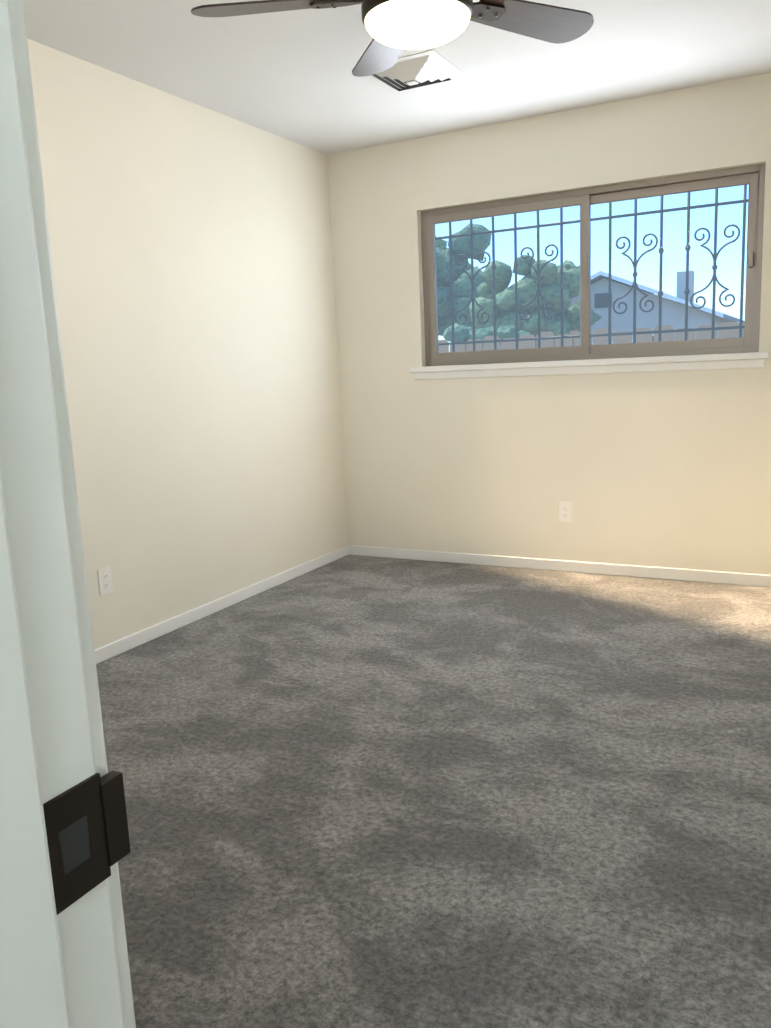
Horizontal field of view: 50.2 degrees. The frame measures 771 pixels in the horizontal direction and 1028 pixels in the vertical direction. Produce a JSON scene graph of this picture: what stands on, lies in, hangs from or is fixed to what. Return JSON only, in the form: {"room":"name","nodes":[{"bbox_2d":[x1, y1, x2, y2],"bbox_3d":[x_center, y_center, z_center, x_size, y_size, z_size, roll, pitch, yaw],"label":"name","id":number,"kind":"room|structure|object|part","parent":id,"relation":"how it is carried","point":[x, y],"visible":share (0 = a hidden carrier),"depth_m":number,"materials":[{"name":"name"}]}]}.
{"room":"empty bedroom","nodes":[
{"label":"empty bedroom","id":0,"kind":"room"},
{"bbox_2d":[27,39,347,649],"bbox_3d":[-1.300,-0.582,3.361,0.120,2.440,4.510,3,11,28],"label":"wall","id":1,"kind":"structure","parent":0,"point":[191,255],"depth_m":3.89,"materials":[{"name":"beige paint"}]},
{"bbox_2d":[97,567,112,595],"bbox_3d":[-1.194,0.287,3.509,0.007,0.115,0.070,3,11,28],"label":"electrical outlet","id":2,"kind":"object","parent":1,"relation":"attached to","point":[105,581],"visible":1,"depth_m":3.50,"materials":[{"name":"white plastic"}]},
{"bbox_2d":[95,545,348,663],"bbox_3d":[-1.208,0.597,3.505,0.013,0.062,4.190,3,11,28],"label":"baseboard","id":3,"kind":"structure","parent":1,"relation":"attached to","point":[119,646],"depth_m":4.10,"materials":[{"name":"white wood"}]},
{"bbox_2d":[23,0,770,154],"bbox_3d":[-0.169,-1.623,1.679,3.590,0.100,6.020,3,11,28],"label":"ceiling","id":4,"kind":"structure","parent":0,"point":[288,75],"depth_m":3.46,"materials":[{"name":"paint"}]},
{"bbox_2d":[191,0,593,76],"bbox_3d":[0.078,-1.501,2.250,1.231,0.361,1.205,3,11,28],"label":"ceiling fan","id":5,"kind":"object","parent":4,"relation":"hanging from","point":[394,28],"visible":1,"depth_m":2.35,"materials":[{"name":"grey metal"}]},
{"bbox_2d":[366,50,466,91],"bbox_3d":[0.116,-1.904,3.588,0.370,0.050,0.370,3,11,28],"label":"ceiling vent","id":6,"kind":"object","parent":4,"relation":"in","point":[425,68],"visible":0.96,"depth_m":3.54,"materials":[{"name":"white metal"}]},
{"bbox_2d":[96,555,770,1027],"bbox_3d":[-0.060,0.875,2.124,3.590,0.100,6.020,3,11,28],"label":"floor","id":7,"kind":"structure","parent":0,"point":[360,791],"depth_m":2.26,"materials":[{"name":"carpet"}]},
{"bbox_2d":[327,73,770,574],"bbox_3d":[1.235,-0.884,4.429,3.590,2.440,0.200,3,11,28],"label":"wall","id":8,"kind":"structure","parent":0,"point":[668,469],"depth_m":4.53,"materials":[{"name":"beige paint"}]},
{"bbox_2d":[349,545,770,586],"bbox_3d":[1.236,0.304,4.545,3.324,0.062,0.013,3,11,28],"label":"baseboard","id":9,"kind":"structure","parent":8,"relation":"attached to","point":[762,580],"depth_m":4.63,"materials":[{"name":"white wood"}]},
{"bbox_2d":[559,502,571,521],"bbox_3d":[1.008,-0.011,4.607,0.070,0.115,0.007,3,11,28],"label":"electrical outlet","id":10,"kind":"object","parent":8,"relation":"attached to","point":[565,511],"visible":1,"depth_m":4.61,"materials":[{"name":"white plastic"}]},
{"bbox_2d":[409,352,768,379],"bbox_3d":[1.014,-0.795,4.458,1.930,0.075,0.085,3,11,28],"label":"window sill","id":11,"kind":"structure","parent":8,"relation":"attached to","point":[691,362],"depth_m":4.37,"materials":[{"name":"white wood"}]},
{"bbox_2d":[436,185,747,351],"bbox_3d":[1.103,-1.302,4.553,1.899,0.960,0.059,3,11,28],"label":"bars","id":12,"kind":"object","parent":8,"relation":"attached to","point":[716,204],"depth_m":4.49,"materials":[{"name":"grey metal"}]},
{"bbox_2d":[421,164,765,365],"bbox_3d":[1.034,-1.276,4.424,1.815,0.884,0.087,3,11,28],"label":"window","id":13,"kind":"structure","parent":8,"relation":"in","point":[752,177],"depth_m":4.36,"materials":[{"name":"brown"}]},
{"bbox_3d":[-0.835,-0.124,0.679,3.470,2.440,0.120,3,11,28],"label":"wall","id":14,"kind":"structure","parent":0,"visible":0},
{"bbox_2d":[0,0,135,1027],"bbox_3d":[0.177,0.084,0.181,0.952,2.118,0.152,3,11,28],"label":"door frame","id":15,"kind":"structure","parent":14,"relation":"in","point":[68,967],"depth_m":0.40,"materials":[{"name":"white wood"}]},
{"bbox_3d":[-0.161,0.170,0.436,0.014,0.060,0.052,3,11,28],"label":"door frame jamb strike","id":16,"kind":"part","parent":15,"relation":"part of","materials":[{"name":"black metal"}]},
{"bbox_3d":[20.660,-7.738,44.489,80.000,1.195,89.800,3,11,28],"label":"ground","id":17,"kind":"structure","parent":0,"visible":0},
{"bbox_2d":[436,239,446,286],"bbox_3d":[1.718,-11.065,45.829,8.082,7.978,7.860,3,11,28],"label":"tree","id":18,"kind":"object","parent":17,"relation":"on","point":[442,245],"depth_m":42.80,"materials":[{"name":"green plant"}]},
{"bbox_2d":[436,223,490,335],"bbox_3d":[1.286,-7.693,31.669,7.127,6.680,6.901,3,11,28],"label":"tree","id":19,"kind":"object","parent":17,"relation":"on","point":[458,289],"depth_m":30.06,"materials":[{"name":"green plant"}]},
{"bbox_2d":[443,323,534,348],"bbox_3d":[2.306,-3.030,18.261,2.124,2.393,2.171,3,11,28],"label":"bush","id":20,"kind":"object","parent":17,"relation":"on","point":[479,333],"depth_m":17.67,"materials":[{"name":"green plant"}]},
{"bbox_2d":[469,255,602,345],"bbox_3d":[4.761,-5.869,26.677,3.965,4.708,4.633,3,11,28],"label":"tree","id":21,"kind":"object","parent":17,"relation":"on","point":[570,313],"depth_m":25.28,"materials":[{"name":"green plant"}]},
{"bbox_2d":[439,322,744,352],"bbox_3d":[5.894,-1.544,11.538,45.050,2.408,0.121,3,11,28],"label":"fence","id":22,"kind":"object","parent":17,"relation":"on","point":[601,339],"depth_m":12.62,"materials":[{"name":"brown wood"}]},
{"bbox_2d":[570,271,744,343],"bbox_3d":[10.146,-7.372,33.940,8.100,4.900,10.900,3,11,28],"label":"house","id":23,"kind":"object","parent":17,"relation":"on","point":[599,278],"depth_m":29.00,"materials":[{"name":"grey"}]}
]}

